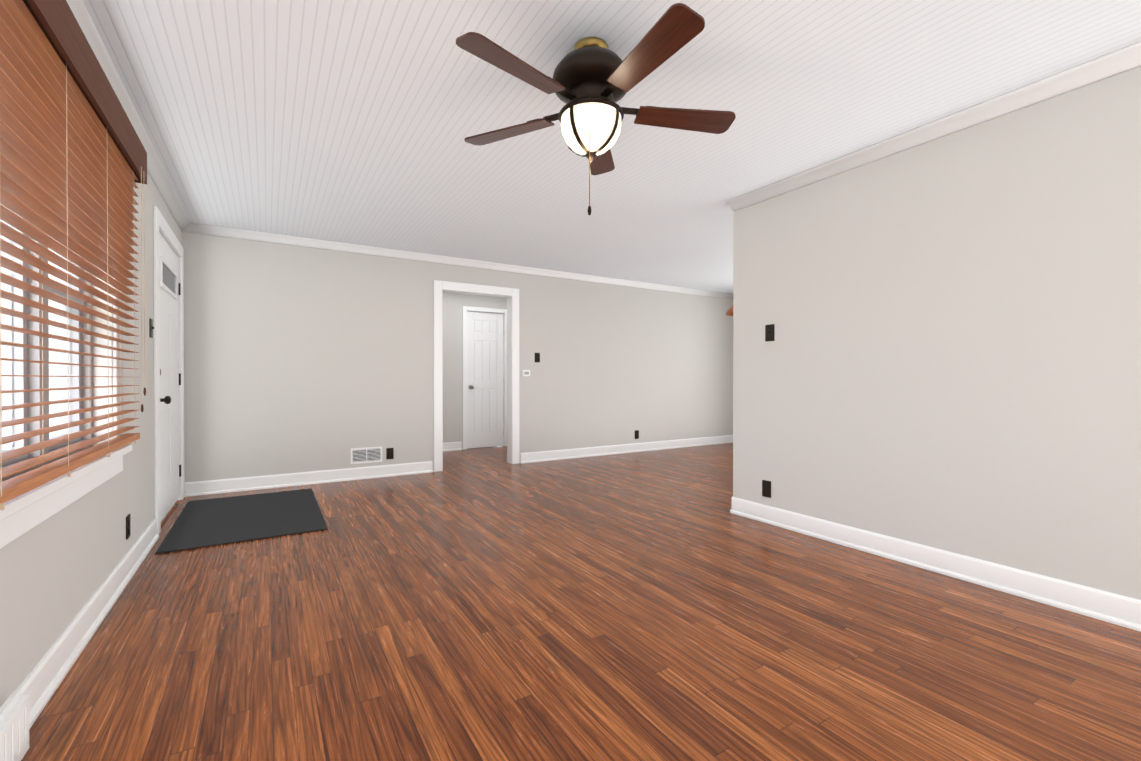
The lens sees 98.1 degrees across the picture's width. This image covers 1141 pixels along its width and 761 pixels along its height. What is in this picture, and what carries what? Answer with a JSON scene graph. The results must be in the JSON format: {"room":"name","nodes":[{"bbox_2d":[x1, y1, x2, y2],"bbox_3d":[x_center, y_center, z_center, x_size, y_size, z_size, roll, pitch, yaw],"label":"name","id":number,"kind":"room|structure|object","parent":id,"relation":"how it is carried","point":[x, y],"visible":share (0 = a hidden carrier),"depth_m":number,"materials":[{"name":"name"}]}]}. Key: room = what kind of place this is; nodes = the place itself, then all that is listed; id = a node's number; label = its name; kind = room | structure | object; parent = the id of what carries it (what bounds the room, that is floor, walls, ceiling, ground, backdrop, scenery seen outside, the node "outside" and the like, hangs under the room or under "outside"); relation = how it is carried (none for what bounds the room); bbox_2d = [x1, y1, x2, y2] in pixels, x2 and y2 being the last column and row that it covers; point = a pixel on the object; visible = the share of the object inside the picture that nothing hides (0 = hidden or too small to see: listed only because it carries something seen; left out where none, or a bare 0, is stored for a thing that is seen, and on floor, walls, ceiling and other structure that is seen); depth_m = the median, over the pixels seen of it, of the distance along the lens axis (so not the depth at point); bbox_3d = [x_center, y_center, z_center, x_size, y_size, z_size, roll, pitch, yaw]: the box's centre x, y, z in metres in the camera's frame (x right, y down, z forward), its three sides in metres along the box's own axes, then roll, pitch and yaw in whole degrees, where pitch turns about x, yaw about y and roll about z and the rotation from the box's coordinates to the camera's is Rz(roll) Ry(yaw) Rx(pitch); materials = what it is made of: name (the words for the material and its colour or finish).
{"room":"empty living room","nodes":[
{"label":"empty living room","id":0,"kind":"room"},
{"bbox_2d":[0,172,181,706],"bbox_3d":[-1.426,-0.166,0.918,0.220,2.375,8.050,0,0,-32],"label":"wall","id":1,"kind":"structure","parent":0,"point":[57,568],"depth_m":2.09,"materials":[{"name":"paint"}]},
{"bbox_2d":[0,689,28,760],"bbox_3d":[-1.384,0.935,1.155,0.033,0.170,0.500,0,0,-32],"label":"floor vent","id":2,"kind":"object","parent":1,"relation":"attached to","point":[14,726],"visible":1,"depth_m":1.30,"materials":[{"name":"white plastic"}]},
{"bbox_2d":[0,204,121,481],"bbox_3d":[-1.624,-0.410,1.294,0.196,1.460,2.560,0,0,-32],"label":"window","id":3,"kind":"structure","parent":1,"relation":"in","point":[16,368],"depth_m":1.92,"materials":[{"name":"grey glass"}]},
{"bbox_2d":[0,0,146,509],"bbox_3d":[-1.505,-0.426,1.384,0.098,1.470,2.654,0,0,-32],"label":"window blinds","id":4,"kind":"object","parent":3,"relation":"attached to","point":[73,161],"visible":1,"depth_m":1.59,"materials":[{"name":"brown wood"}]},
{"bbox_2d":[0,444,131,548],"bbox_3d":[-1.563,0.385,1.335,0.120,0.130,2.620,0,0,-32],"label":"window sill","id":5,"kind":"structure","parent":1,"relation":"attached to","point":[22,514],"depth_m":1.62,"materials":[{"name":"white wood"}]},
{"bbox_2d":[16,519,158,728],"bbox_3d":[-0.996,0.964,0.463,0.030,0.120,6.415,0,0,-32],"label":"baseboard","id":6,"kind":"structure","parent":1,"relation":"attached to","point":[42,681],"depth_m":1.88,"materials":[{"name":"white wood"}]},
{"bbox_2d":[66,0,190,230],"bbox_3d":[-1.324,-1.318,1.022,0.068,0.072,7.730,0,0,-32],"label":"crown molding","id":7,"kind":"structure","parent":1,"relation":"attached to","point":[157,173],"depth_m":2.48,"materials":[{"name":"white wood"}]},
{"bbox_2d":[126,514,130,539],"bbox_3d":[-2.320,0.763,2.598,0.009,0.118,0.072,0,0,-32],"label":"outlet","id":8,"kind":"object","parent":1,"relation":"attached to","point":[128,533],"visible":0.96,"depth_m":2.58,"materials":[{"name":"grey plastic"}]},
{"bbox_2d":[149,318,153,337],"bbox_3d":[-2.646,-0.335,3.131,0.018,0.118,0.072,0,0,-32],"label":"light switch","id":9,"kind":"object","parent":1,"relation":"attached to","point":[151,327],"visible":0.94,"depth_m":3.12,"materials":[{"name":"grey"}]},
{"bbox_2d":[153,206,184,533],"bbox_3d":[-3.114,-0.068,3.684,0.238,2.150,1.230,0,0,-32],"label":"door frame","id":10,"kind":"structure","parent":1,"relation":"attached to","point":[160,223],"depth_m":3.29,"materials":[{"name":"white wood"}]},
{"bbox_2d":[159,232,180,520],"bbox_3d":[-3.022,-0.029,3.745,0.114,2.021,1.029,0,0,-32],"label":"front door","id":11,"kind":"structure","parent":1,"relation":"in","point":[170,383],"depth_m":3.75,"materials":[{"name":"white wood"}]},
{"bbox_2d":[182,232,732,481],"bbox_3d":[-0.315,-0.194,6.253,7.257,2.375,0.120,0,0,-32],"label":"wall","id":12,"kind":"structure","parent":0,"point":[298,359],"depth_m":5.17,"materials":[{"name":"paint"}]},
{"bbox_2d":[185,461,432,496],"bbox_3d":[-2.442,0.941,4.865,2.174,0.120,0.030,0,0,-32],"label":"baseboard","id":13,"kind":"structure","parent":12,"relation":"attached to","point":[198,488],"depth_m":4.77,"materials":[{"name":"white wood"}]},
{"bbox_2d":[351,446,381,463],"bbox_3d":[-2.096,0.761,5.090,0.305,0.158,0.007,0,0,-32],"label":"air vent","id":14,"kind":"object","parent":12,"relation":"in","point":[366,455],"visible":1,"depth_m":5.09,"materials":[{"name":"white plastic"}]},
{"bbox_2d":[386,448,393,458],"bbox_3d":[-1.900,0.761,5.209,0.072,0.118,0.009,0,0,-32],"label":"electrical outlet","id":15,"kind":"object","parent":12,"relation":"attached to","point":[389,453],"visible":1,"depth_m":5.21,"materials":[{"name":"grey plastic"}]},
{"bbox_2d":[182,223,732,298],"bbox_3d":[-0.351,-1.344,6.115,7.057,0.072,0.068,0,0,-32],"label":"crown molding","id":16,"kind":"structure","parent":12,"relation":"attached to","point":[197,228],"depth_m":5.33,"materials":[{"name":"white wood"}]},
{"bbox_2d":[434,280,518,471],"bbox_3d":[-1.098,-0.020,5.773,0.881,2.033,0.120,0,0,-32],"label":"door frame","id":17,"kind":"structure","parent":12,"relation":"attached to","point":[509,333],"depth_m":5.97,"materials":[{"name":"white wood"}]},
{"bbox_2d":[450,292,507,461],"bbox_3d":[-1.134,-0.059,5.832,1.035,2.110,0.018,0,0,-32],"label":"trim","id":18,"kind":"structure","parent":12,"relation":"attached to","point":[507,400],"depth_m":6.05,"materials":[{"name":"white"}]},
{"bbox_2d":[522,370,529,375],"bbox_3d":[-0.539,-0.099,6.031,0.100,0.076,0.024,0,0,-32],"label":"thermostat","id":19,"kind":"object","parent":12,"relation":"attached to","point":[525,372],"visible":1,"depth_m":6.02,"materials":[{"name":"white plastic"}]},
{"bbox_2d":[535,353,539,361],"bbox_3d":[-0.408,-0.291,6.114,0.072,0.118,0.018,0,0,-32],"label":"light switch","id":20,"kind":"object","parent":12,"relation":"attached to","point":[537,357],"visible":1,"depth_m":6.12,"materials":[{"name":"grey plastic"}]},
{"bbox_2d":[520,435,732,463],"bbox_3d":[1.022,0.930,6.992,3.812,0.120,0.030,0,0,-32],"label":"baseboard","id":21,"kind":"structure","parent":12,"relation":"attached to","point":[531,457],"depth_m":6.77,"materials":[{"name":"white wood"}]},
{"bbox_2d":[635,430,638,438],"bbox_3d":[0.932,0.750,6.949,0.072,0.118,0.009,0,0,-32],"label":"electrical outlet","id":22,"kind":"object","parent":12,"relation":"attached to","point":[636,434],"visible":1,"depth_m":6.95,"materials":[{"name":"grey plastic"}]},
{"bbox_2d":[442,292,506,449],"bbox_3d":[-1.486,-0.199,7.259,3.600,2.375,0.120,0,0,-32],"label":"wall","id":23,"kind":"structure","parent":0,"point":[452,333],"depth_m":7.08,"materials":[{"name":"paint"}]},
{"bbox_2d":[443,442,461,450],"bbox_3d":[-2.275,0.932,6.692,1.657,0.120,0.030,0,0,-32],"label":"baseboard","id":24,"kind":"structure","parent":23,"relation":"attached to","point":[451,446],"depth_m":7.05,"materials":[{"name":"white wood"}]},
{"bbox_2d":[462,306,506,449],"bbox_3d":[-1.281,-0.049,7.376,0.717,2.074,0.136,0,0,-32],"label":"door frame","id":25,"kind":"structure","parent":23,"relation":"attached to","point":[465,309],"depth_m":7.27,"materials":[{"name":"white wood"}]},
{"bbox_2d":[467,311,503,447],"bbox_3d":[-1.252,-0.020,7.342,0.601,2.001,0.115,0,0,-32],"label":"hall door","id":26,"kind":"structure","parent":23,"relation":"in","point":[485,335],"depth_m":7.35,"materials":[{"name":"white wood"}]},
{"bbox_2d":[21,443,1140,760],"bbox_3d":[1.261,1.058,3.484,7.477,0.100,9.600,0,0,-32],"label":"floor","id":27,"kind":"structure","parent":0,"point":[485,603],"depth_m":1.91,"materials":[{"name":"brown wood"}]},
{"bbox_2d":[155,488,327,553],"bbox_3d":[-2.410,1.002,3.735,0.910,0.011,1.430,0,0,-32],"label":"door mat","id":28,"kind":"object","parent":27,"relation":"on","point":[213,522],"visible":1,"depth_m":3.57,"materials":[{"name":"rubber"}]},
{"bbox_2d":[82,0,1140,293],"bbox_3d":[1.261,-1.417,3.471,7.477,0.100,9.600,0,0,-32],"label":"ceiling","id":29,"kind":"structure","parent":0,"point":[358,122],"depth_m":2.43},
{"bbox_2d":[456,3,735,215],"bbox_3d":[0.094,-1.003,1.986,1.188,0.711,1.158,0,0,-32],"label":"ceiling fan","id":30,"kind":"object","parent":29,"relation":"hanging from","point":[592,82],"visible":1,"depth_m":1.91,"materials":[{"name":"brown wood"}]},
{"bbox_2d":[726,305,732,315],"bbox_3d":[2.033,-1.084,5.824,0.400,0.590,0.400,0,0,-32],"label":"pendant lamp","id":31,"kind":"object","parent":29,"relation":"hanging from","point":[729,312],"visible":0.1,"depth_m":5.80,"materials":[{"name":"brown metal"}]},
{"bbox_2d":[733,66,1140,599],"bbox_3d":[2.627,-0.170,1.661,0.120,2.375,5.075,0,0,-32],"label":"wall","id":32,"kind":"structure","parent":0,"point":[948,358],"depth_m":2.52,"materials":[{"name":"paint"}]},
{"bbox_2d":[762,480,770,497],"bbox_3d":[1.401,0.770,3.538,0.009,0.118,0.072,0,0,-32],"label":"outlet","id":33,"kind":"object","parent":32,"relation":"attached to","point":[766,488],"visible":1,"depth_m":3.53,"materials":[{"name":"grey plastic"}]},
{"bbox_2d":[765,324,774,341],"bbox_3d":[1.410,-0.343,3.510,0.018,0.118,0.072,0,0,-32],"label":"light switch","id":34,"kind":"object","parent":32,"relation":"attached to","point":[769,332],"visible":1,"depth_m":3.51,"materials":[{"name":"grey plastic"}]},
{"bbox_2d":[727,41,1140,211],"bbox_3d":[2.494,-1.321,1.691,0.068,0.072,4.875,0,0,-32],"label":"crown molding","id":35,"kind":"structure","parent":32,"relation":"attached to","point":[1117,62],"depth_m":2.50,"materials":[{"name":"white wood"}]},
{"bbox_2d":[730,497,1140,631],"bbox_3d":[2.510,0.958,1.713,0.030,0.120,4.875,0,0,-32],"label":"baseboard","id":36,"kind":"structure","parent":32,"relation":"attached to","point":[1114,608],"depth_m":2.52,"materials":[{"name":"white wood"}]}
]}

